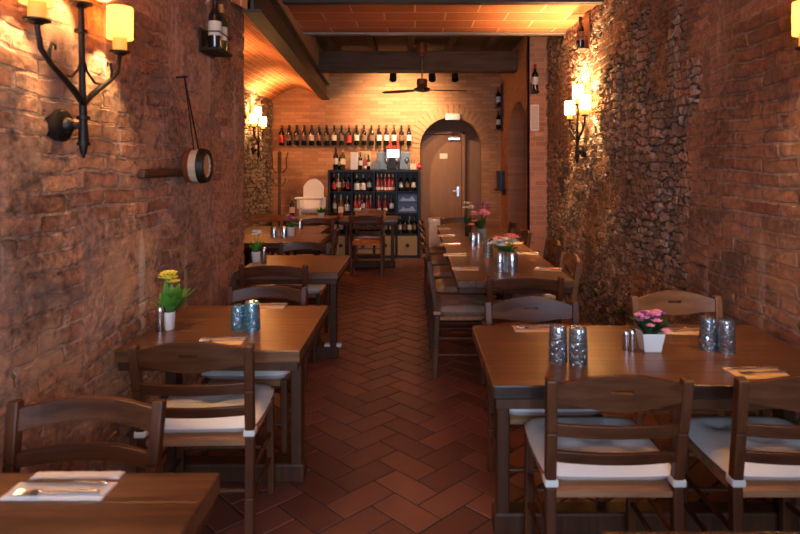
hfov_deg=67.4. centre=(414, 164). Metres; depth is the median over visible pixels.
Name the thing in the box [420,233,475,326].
dining chair
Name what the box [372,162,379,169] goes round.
box
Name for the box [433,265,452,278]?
cushion
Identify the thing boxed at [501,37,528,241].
wall
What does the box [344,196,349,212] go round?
wine bottle
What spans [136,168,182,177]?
handle
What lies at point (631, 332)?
shaker
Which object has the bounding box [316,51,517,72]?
ceiling beam
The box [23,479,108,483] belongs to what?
table knife
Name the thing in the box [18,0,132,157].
wall sconce
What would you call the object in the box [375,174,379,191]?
wine bottle
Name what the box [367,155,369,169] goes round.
wine bottle
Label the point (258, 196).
wall
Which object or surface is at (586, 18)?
ledge
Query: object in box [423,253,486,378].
dining chair
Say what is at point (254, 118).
wall sconce
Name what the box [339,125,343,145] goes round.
wine bottle
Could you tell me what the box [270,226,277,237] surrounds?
drinking glass
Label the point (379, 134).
wine bottle
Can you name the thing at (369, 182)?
wine bottle
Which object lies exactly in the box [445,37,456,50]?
ceiling beam
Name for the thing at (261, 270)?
dining chair
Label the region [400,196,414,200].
print
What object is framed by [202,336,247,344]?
napkin
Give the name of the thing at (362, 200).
wine bottle
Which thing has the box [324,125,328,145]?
wine bottle
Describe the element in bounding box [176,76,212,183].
hanging cask
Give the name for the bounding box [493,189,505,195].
shelf
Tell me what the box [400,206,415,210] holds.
print
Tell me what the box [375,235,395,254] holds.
drawer box
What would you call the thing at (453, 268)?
napkin
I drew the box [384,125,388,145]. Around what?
wine bottle
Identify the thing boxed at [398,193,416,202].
gift box
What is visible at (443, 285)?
cushion
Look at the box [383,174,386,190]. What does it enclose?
wine bottle
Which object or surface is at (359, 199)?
wine bottle
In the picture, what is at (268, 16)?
trim
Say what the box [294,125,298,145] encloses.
wine bottle
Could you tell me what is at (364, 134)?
wine bottle
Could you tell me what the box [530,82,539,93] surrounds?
ledge
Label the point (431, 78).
ceiling spotlight
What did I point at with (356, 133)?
wine bottle
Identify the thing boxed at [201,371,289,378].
cushion
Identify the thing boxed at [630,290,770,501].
dining chair
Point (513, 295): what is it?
cushion
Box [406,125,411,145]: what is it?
wine bottle
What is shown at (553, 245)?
dining chair
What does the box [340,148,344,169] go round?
wine bottle
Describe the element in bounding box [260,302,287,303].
table knife
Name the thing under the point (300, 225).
drinking glass
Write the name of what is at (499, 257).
drinking glass
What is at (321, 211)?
potted flower
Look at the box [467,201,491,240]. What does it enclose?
potted flower
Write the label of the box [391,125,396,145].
wine bottle
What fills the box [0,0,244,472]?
wall
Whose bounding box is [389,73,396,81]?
ceiling spotlight
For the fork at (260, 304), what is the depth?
3.34 m
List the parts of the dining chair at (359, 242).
leg, leg, crest rail, seat, leg, leg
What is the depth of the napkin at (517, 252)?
5.33 m
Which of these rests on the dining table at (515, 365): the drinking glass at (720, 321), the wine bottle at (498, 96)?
the drinking glass at (720, 321)
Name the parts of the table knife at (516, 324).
blade, handle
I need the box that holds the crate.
[358,151,370,169]
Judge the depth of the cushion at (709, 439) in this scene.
2.21 m
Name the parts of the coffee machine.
casing, casing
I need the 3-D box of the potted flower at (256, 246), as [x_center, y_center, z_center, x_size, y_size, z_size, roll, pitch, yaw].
[-1.294,0.659,4.890,0.140,0.262,0.110,0,0,-37]
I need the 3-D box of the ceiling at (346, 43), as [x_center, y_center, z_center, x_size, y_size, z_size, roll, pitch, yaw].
[0.060,-1.780,8.700,3.420,0.060,3.700,0,0,0]
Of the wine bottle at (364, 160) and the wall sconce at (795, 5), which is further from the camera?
the wine bottle at (364, 160)
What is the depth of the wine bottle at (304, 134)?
10.34 m
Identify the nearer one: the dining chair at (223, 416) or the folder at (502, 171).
the dining chair at (223, 416)
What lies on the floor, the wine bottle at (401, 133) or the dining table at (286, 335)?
the dining table at (286, 335)
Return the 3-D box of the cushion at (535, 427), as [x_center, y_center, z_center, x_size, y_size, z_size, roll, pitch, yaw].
[0.675,1.061,2.268,0.472,0.078,0.444,0,0,0]
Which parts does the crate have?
lid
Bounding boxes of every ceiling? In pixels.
[287,5,595,31]
[316,37,523,50]
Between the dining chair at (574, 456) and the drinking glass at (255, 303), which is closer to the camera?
the dining chair at (574, 456)
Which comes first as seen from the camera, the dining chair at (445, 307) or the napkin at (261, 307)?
the napkin at (261, 307)
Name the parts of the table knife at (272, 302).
handle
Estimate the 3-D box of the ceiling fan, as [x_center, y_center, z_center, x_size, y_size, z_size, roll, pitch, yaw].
[0.064,-1.387,8.345,1.257,0.715,0.881,0,0,10]
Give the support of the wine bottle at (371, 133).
hanging from the hook
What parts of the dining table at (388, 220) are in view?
leg, leg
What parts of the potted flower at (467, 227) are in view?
pot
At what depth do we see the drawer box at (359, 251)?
10.01 m
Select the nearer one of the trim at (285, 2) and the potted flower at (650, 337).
the potted flower at (650, 337)
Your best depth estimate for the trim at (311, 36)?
7.73 m
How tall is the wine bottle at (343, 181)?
0.305 m
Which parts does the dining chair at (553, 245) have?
leg, leg, crest rail, leg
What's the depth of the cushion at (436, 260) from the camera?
6.48 m
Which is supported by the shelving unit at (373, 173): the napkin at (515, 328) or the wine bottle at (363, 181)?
the wine bottle at (363, 181)
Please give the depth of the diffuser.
10.36 m
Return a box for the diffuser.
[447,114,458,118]
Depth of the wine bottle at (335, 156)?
10.09 m
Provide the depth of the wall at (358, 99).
10.45 m
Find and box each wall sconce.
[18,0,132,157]
[250,107,266,157]
[565,85,590,162]
[792,0,799,50]
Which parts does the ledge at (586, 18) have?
plate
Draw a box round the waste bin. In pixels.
[428,218,444,246]
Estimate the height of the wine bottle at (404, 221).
0.301 m
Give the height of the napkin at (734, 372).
0.006 m
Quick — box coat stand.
[271,151,287,254]
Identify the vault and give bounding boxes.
[231,0,315,100]
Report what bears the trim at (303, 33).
attached to the wall at (311, 43)
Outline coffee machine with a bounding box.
[377,148,409,169]
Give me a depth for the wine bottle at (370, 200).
10.06 m
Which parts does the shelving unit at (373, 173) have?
panel, panel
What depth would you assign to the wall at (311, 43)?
7.53 m
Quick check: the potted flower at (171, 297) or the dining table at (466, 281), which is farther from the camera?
the dining table at (466, 281)
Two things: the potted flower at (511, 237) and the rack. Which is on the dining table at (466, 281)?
the potted flower at (511, 237)
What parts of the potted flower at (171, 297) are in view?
flower, pot, flower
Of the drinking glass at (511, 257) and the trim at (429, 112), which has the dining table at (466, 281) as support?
the drinking glass at (511, 257)
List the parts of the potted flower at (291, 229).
pot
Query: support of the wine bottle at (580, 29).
on the ledge at (586, 18)
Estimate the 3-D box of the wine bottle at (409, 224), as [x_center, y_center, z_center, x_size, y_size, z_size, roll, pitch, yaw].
[-0.090,1.008,10.090,0.073,0.295,0.074,0,0,-31]
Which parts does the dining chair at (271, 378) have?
leg, leg, seat, crest rail, leg, leg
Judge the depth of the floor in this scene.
3.40 m
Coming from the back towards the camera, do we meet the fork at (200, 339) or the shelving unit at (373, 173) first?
the shelving unit at (373, 173)
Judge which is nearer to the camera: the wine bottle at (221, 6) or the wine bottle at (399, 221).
the wine bottle at (221, 6)
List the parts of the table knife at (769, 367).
blade, handle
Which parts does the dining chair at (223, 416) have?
leg, leg, crest rail, seat, leg, leg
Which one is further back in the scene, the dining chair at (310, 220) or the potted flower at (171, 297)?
the dining chair at (310, 220)
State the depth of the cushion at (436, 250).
7.20 m
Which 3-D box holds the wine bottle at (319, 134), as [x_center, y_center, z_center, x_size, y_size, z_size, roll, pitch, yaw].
[-1.659,-0.513,10.375,0.088,0.356,0.089,0,0,-1]
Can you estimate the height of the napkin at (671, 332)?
0.006 m
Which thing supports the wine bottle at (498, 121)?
on the rack
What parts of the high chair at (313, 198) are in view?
armrest, seat, backrest, armrest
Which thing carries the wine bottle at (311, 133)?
hanging from the hook
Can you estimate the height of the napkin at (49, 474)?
0.006 m
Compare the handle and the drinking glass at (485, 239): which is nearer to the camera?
the handle
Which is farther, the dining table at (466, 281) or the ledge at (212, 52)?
the dining table at (466, 281)
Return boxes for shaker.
[155,305,165,331]
[261,247,266,263]
[622,330,627,350]
[628,329,635,351]
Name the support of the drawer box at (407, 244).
on the shelving unit at (373, 173)
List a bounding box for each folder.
[496,171,498,188]
[499,171,501,188]
[502,171,503,188]
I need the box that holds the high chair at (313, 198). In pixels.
[294,179,325,254]
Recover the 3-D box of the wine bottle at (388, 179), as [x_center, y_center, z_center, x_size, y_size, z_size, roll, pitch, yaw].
[-0.438,0.299,10.095,0.073,0.291,0.072,0,0,24]
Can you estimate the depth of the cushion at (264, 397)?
2.55 m
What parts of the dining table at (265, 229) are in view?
leg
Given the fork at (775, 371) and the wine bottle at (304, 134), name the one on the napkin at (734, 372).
the fork at (775, 371)
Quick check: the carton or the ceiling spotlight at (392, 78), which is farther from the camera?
the carton
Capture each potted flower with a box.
[149,269,194,329]
[249,230,263,262]
[285,214,298,235]
[314,207,326,217]
[462,201,473,235]
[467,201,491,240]
[488,233,520,254]
[628,309,671,351]
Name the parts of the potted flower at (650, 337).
pot, flower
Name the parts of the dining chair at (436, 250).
leg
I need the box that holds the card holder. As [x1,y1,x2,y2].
[410,164,415,169]
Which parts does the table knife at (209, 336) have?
blade, handle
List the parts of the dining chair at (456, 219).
crest rail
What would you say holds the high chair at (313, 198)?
on the floor
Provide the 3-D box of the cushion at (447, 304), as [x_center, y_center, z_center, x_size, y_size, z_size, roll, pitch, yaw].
[0.388,1.061,4.570,0.444,0.078,0.472,0,0,0]
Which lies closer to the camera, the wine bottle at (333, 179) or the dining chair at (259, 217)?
the dining chair at (259, 217)
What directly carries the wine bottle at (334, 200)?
on the shelving unit at (373, 173)
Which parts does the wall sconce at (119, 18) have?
lamp shade, wall plate, arm, stem, arm, lamp shade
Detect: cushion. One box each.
[164,384,274,432]
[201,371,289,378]
[284,284,325,293]
[354,231,384,237]
[429,246,444,255]
[431,255,448,265]
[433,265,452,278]
[435,278,481,293]
[437,295,486,314]
[509,409,600,415]
[512,294,555,307]
[524,416,670,479]
[688,416,799,479]
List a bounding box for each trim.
[242,0,329,99]
[282,0,603,4]
[302,32,566,35]
[311,36,547,36]
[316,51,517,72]
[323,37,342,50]
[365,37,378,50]
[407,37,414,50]
[407,105,495,147]
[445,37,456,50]
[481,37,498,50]
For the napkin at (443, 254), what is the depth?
5.22 m
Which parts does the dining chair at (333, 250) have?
leg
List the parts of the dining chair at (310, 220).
seat, crest rail, leg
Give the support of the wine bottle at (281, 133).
hanging from the hook
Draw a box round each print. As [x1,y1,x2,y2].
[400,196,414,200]
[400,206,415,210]
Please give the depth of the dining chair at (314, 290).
5.56 m
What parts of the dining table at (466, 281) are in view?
leg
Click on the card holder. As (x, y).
(412, 166)
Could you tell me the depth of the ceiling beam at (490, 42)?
8.28 m
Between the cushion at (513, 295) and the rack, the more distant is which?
the rack
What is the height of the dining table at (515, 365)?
0.760 m
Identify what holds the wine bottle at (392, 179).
on the shelving unit at (373, 173)
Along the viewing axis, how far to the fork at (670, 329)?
2.83 m
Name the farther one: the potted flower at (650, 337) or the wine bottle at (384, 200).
the wine bottle at (384, 200)
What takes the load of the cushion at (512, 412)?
on the dining chair at (547, 309)
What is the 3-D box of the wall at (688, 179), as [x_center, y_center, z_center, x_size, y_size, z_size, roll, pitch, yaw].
[1.720,-0.090,3.025,0.001,3.320,9.650,0,0,0]
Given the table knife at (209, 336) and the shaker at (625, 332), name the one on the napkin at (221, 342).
the table knife at (209, 336)
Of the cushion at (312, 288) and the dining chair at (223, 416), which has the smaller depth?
the dining chair at (223, 416)
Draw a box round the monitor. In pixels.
[386,148,399,158]
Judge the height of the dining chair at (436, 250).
0.868 m
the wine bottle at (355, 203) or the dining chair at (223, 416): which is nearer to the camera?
the dining chair at (223, 416)
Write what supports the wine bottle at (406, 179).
on the shelving unit at (373, 173)
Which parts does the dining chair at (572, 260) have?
leg, crest rail, leg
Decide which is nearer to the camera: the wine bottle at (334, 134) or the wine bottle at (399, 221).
the wine bottle at (399, 221)
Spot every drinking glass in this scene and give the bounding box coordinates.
[231,304,243,330]
[243,300,260,331]
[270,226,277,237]
[280,226,287,237]
[297,219,302,228]
[469,232,475,246]
[474,233,482,246]
[483,238,492,257]
[494,252,505,272]
[506,252,517,272]
[548,323,567,363]
[568,325,587,365]
[699,315,716,351]
[716,317,735,354]
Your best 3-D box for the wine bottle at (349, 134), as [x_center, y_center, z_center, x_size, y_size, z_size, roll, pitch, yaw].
[-1.141,-0.513,10.375,0.089,0.356,0.088,0,0,-17]
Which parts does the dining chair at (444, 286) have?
crest rail, leg, leg, seat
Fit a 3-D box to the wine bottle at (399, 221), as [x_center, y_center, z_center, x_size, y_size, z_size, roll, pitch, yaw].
[-0.251,1.006,10.109,0.075,0.298,0.074,0,0,-38]
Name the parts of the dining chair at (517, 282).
leg, leg, seat, crest rail, leg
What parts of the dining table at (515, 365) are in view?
leg, leg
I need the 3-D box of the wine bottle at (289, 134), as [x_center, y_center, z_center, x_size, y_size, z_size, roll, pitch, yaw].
[-2.178,-0.513,10.375,0.089,0.356,0.088,0,0,-9]
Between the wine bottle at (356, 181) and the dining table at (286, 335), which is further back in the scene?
the wine bottle at (356, 181)
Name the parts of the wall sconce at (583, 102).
lamp shade, arm, stem, lamp shade, arm, wall plate, lamp shade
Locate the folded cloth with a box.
[324,342,341,346]
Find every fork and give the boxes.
[13,489,99,495]
[200,339,244,340]
[260,304,285,305]
[516,326,549,328]
[670,329,707,331]
[738,370,786,373]
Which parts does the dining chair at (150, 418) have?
leg, crest rail, leg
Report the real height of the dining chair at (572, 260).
0.868 m
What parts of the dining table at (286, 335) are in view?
leg, leg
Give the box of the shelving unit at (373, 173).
[328,170,419,257]
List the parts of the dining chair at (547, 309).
leg, leg, crest rail, seat, leg, leg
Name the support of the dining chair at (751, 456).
on the floor
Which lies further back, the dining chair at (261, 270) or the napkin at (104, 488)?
the dining chair at (261, 270)
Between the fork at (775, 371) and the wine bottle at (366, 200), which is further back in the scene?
the wine bottle at (366, 200)
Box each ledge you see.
[199,28,231,58]
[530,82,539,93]
[574,12,589,52]
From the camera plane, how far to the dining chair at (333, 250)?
6.59 m
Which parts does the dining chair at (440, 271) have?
crest rail, leg, leg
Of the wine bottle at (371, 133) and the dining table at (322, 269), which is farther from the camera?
the wine bottle at (371, 133)
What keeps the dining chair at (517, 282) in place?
on the floor
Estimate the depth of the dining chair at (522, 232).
6.59 m
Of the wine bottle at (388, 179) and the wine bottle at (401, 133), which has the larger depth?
the wine bottle at (401, 133)
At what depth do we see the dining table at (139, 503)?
1.38 m
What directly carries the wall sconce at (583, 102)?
attached to the wall at (688, 179)
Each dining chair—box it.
[2,395,166,472]
[127,341,274,533]
[201,285,307,455]
[238,264,316,382]
[243,213,283,262]
[279,241,329,343]
[293,218,333,254]
[300,226,339,301]
[348,216,383,275]
[353,208,385,260]
[419,220,444,294]
[419,226,448,308]
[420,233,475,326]
[421,242,483,348]
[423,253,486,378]
[440,217,473,245]
[481,276,563,383]
[484,296,604,501]
[493,228,531,294]
[496,239,561,324]
[507,221,518,238]
[512,252,581,324]
[524,374,694,533]
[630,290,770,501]
[683,374,799,531]
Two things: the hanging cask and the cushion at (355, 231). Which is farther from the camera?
the cushion at (355, 231)
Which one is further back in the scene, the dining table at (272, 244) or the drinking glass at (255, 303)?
the dining table at (272, 244)
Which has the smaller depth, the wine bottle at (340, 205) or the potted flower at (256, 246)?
the potted flower at (256, 246)
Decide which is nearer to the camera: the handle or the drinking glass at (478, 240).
the handle
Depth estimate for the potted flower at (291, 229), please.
6.64 m
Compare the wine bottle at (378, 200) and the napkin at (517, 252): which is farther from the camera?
the wine bottle at (378, 200)
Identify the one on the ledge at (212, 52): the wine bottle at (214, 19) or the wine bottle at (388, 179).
the wine bottle at (214, 19)
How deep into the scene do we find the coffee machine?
10.23 m
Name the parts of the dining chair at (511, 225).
crest rail, leg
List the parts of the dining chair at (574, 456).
leg, leg, seat, crest rail, leg, leg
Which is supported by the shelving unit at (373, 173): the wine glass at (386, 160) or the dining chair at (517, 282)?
the wine glass at (386, 160)
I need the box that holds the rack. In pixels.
[495,83,502,130]
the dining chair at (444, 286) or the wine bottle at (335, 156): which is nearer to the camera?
the dining chair at (444, 286)
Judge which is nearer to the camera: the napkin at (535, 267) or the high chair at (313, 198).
the napkin at (535, 267)
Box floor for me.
[160,250,799,533]
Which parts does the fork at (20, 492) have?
handle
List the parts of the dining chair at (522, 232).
leg, crest rail, leg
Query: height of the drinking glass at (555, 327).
0.144 m
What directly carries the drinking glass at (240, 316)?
on the dining table at (286, 335)
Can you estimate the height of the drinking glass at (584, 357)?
0.144 m
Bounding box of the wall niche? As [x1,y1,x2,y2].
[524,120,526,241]
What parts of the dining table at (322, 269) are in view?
leg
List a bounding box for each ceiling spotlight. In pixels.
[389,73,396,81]
[428,73,435,81]
[451,73,458,81]
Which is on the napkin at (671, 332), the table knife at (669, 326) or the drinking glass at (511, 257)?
the table knife at (669, 326)
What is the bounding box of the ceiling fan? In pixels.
[382,41,465,93]
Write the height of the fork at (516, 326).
0.012 m
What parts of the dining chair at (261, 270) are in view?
leg, crest rail, leg, leg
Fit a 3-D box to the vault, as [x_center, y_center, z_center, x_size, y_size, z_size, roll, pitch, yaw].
[-1.889,-1.258,7.475,1.321,0.375,6.150,0,0,0]
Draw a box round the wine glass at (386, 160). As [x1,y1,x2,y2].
[384,158,388,169]
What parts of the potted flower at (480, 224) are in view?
pot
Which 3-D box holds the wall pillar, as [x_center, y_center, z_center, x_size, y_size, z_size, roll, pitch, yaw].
[1.655,-0.090,7.870,0.330,3.320,0.180,0,0,0]
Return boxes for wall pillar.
[527,37,547,257]
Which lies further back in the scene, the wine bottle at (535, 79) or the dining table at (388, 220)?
the dining table at (388, 220)
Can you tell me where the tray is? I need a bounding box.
[294,197,323,199]
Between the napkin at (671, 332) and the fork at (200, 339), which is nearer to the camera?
the fork at (200, 339)
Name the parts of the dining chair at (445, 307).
crest rail, leg, leg, seat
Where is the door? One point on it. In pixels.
(442, 153)
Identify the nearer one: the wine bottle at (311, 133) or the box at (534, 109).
the box at (534, 109)
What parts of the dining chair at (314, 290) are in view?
leg, crest rail, seat, leg, leg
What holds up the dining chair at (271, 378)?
on the floor
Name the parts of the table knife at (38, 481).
blade, handle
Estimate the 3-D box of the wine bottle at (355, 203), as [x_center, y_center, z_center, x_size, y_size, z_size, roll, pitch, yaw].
[-1.002,0.652,10.092,0.073,0.297,0.075,0,0,-18]
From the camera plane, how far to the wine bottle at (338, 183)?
10.08 m
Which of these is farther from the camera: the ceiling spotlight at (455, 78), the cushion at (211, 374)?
the ceiling spotlight at (455, 78)
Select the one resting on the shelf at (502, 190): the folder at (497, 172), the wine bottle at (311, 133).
the folder at (497, 172)
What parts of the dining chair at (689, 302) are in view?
leg, leg, crest rail, leg, seat, leg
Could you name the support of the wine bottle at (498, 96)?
on the rack
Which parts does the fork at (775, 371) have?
handle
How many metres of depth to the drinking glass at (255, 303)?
2.85 m
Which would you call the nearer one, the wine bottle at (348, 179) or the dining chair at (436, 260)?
the dining chair at (436, 260)
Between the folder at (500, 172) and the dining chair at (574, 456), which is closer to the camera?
the dining chair at (574, 456)
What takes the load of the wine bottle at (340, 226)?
on the shelving unit at (373, 173)
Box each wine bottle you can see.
[208,0,221,47]
[219,4,227,50]
[279,125,283,145]
[286,125,291,145]
[289,197,294,215]
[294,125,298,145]
[301,125,306,145]
[309,125,313,145]
[316,125,321,145]
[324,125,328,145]
[331,125,336,145]
[332,174,335,191]
[333,147,338,169]
[333,195,336,212]
[336,173,340,190]
[338,197,342,217]
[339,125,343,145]
[339,222,342,233]
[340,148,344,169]
[341,173,345,190]
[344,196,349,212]
[346,125,351,145]
[346,174,349,191]
[353,195,357,212]
[354,125,358,145]
[354,175,359,191]
[357,194,360,210]
[358,152,362,169]
[360,175,365,191]
[361,125,366,145]
[361,195,364,209]
[363,155,366,169]
[365,195,368,208]
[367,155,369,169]
[367,174,371,190]
[369,125,373,145]
[369,195,372,207]
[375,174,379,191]
[376,125,381,145]
[377,195,380,209]
[380,174,382,190]
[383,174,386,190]
[383,195,386,212]
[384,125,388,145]
[387,174,390,191]
[389,195,393,212]
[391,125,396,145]
[391,174,394,191]
[398,216,401,233]
[399,125,403,145]
[399,174,402,190]
[403,216,406,233]
[405,174,408,190]
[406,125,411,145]
[407,216,411,233]
[411,174,415,191]
[412,216,416,233]
[496,87,500,105]
[496,111,500,128]
[532,64,538,90]
[576,16,583,47]
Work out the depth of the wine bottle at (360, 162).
10.09 m
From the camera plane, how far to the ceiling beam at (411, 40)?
8.20 m
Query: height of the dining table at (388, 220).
0.760 m
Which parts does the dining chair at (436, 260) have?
leg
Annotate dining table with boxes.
[0,473,219,533]
[114,305,327,482]
[234,255,349,358]
[243,226,329,285]
[243,234,329,304]
[277,215,338,254]
[339,216,398,267]
[437,225,573,320]
[472,325,799,533]
[601,532,799,533]
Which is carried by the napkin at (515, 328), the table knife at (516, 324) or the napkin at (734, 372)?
the table knife at (516, 324)
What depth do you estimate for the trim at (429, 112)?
10.44 m
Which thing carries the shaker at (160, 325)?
on the dining table at (286, 335)
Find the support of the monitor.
on the coffee machine
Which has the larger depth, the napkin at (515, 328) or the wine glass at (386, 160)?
the wine glass at (386, 160)
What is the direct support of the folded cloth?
on the dining table at (322, 269)
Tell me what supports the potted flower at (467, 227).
on the dining table at (466, 281)
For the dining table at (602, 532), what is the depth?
1.29 m
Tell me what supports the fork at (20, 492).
on the napkin at (104, 488)
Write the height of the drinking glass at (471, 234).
0.131 m
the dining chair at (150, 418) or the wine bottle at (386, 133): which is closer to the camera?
the dining chair at (150, 418)
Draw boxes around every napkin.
[0,482,117,499]
[30,471,124,478]
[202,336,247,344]
[248,304,286,308]
[443,254,465,255]
[451,267,478,269]
[511,325,557,331]
[517,252,537,254]
[534,267,560,271]
[661,328,708,334]
[723,366,788,378]
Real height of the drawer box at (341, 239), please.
0.330 m
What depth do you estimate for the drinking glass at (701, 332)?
2.57 m
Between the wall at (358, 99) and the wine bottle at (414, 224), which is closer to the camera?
the wine bottle at (414, 224)
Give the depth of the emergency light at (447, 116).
10.36 m
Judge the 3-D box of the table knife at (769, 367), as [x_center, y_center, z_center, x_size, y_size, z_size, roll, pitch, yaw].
[1.297,0.780,2.306,0.210,0.007,0.018,0,0,-3]
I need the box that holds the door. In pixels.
[420,131,464,250]
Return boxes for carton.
[350,152,357,169]
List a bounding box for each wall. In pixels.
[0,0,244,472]
[243,87,272,259]
[270,73,500,253]
[278,0,328,81]
[426,119,480,219]
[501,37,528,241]
[546,0,799,509]
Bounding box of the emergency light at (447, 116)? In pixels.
[445,114,459,119]
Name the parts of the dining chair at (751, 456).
leg, leg, seat, crest rail, leg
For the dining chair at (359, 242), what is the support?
on the floor
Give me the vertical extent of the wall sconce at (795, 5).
0.780 m
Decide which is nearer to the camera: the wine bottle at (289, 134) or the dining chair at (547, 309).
the dining chair at (547, 309)
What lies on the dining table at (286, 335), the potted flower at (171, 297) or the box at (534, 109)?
the potted flower at (171, 297)
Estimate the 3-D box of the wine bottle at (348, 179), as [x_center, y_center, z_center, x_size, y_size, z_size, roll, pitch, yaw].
[-1.124,0.296,10.103,0.074,0.297,0.075,0,0,9]
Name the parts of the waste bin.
lid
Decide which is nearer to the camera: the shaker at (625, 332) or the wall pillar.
the shaker at (625, 332)
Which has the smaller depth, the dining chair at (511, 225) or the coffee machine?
the dining chair at (511, 225)
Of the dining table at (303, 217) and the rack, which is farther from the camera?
the rack
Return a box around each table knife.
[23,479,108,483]
[200,336,246,337]
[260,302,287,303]
[513,324,552,325]
[665,326,703,328]
[728,366,779,369]
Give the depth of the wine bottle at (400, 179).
10.09 m
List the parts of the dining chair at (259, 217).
leg, crest rail, leg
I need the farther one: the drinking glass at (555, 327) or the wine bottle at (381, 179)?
the wine bottle at (381, 179)
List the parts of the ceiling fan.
blade, blade, rod, motor, blade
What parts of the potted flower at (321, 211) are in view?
pot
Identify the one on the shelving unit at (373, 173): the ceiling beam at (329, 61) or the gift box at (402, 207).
the gift box at (402, 207)
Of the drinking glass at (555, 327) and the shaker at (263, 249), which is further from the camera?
the shaker at (263, 249)
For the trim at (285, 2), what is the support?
attached to the wall at (311, 43)
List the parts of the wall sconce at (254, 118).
wall plate, lamp shade, lamp shade, stem, lamp shade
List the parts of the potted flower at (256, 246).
pot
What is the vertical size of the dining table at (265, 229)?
0.760 m
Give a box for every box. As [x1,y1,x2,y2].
[336,235,349,254]
[353,237,373,253]
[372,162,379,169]
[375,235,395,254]
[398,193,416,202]
[398,203,416,212]
[398,235,416,254]
[530,105,538,130]
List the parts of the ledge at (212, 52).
plate, rail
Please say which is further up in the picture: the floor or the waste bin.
the waste bin
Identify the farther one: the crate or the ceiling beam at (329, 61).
the crate
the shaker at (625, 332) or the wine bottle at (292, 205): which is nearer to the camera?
the shaker at (625, 332)
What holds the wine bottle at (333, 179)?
on the shelving unit at (373, 173)
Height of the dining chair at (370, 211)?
0.868 m
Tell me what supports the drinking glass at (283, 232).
on the dining table at (272, 244)
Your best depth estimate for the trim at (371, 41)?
8.27 m
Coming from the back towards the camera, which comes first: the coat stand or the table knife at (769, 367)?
the coat stand
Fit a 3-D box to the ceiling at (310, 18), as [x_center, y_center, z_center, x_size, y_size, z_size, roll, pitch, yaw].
[0.182,-1.550,2.475,3.175,0.080,8.750,0,0,0]
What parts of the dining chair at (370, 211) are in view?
leg, seat, crest rail, leg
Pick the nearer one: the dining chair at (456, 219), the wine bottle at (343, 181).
the dining chair at (456, 219)
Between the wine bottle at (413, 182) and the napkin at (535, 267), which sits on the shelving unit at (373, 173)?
the wine bottle at (413, 182)

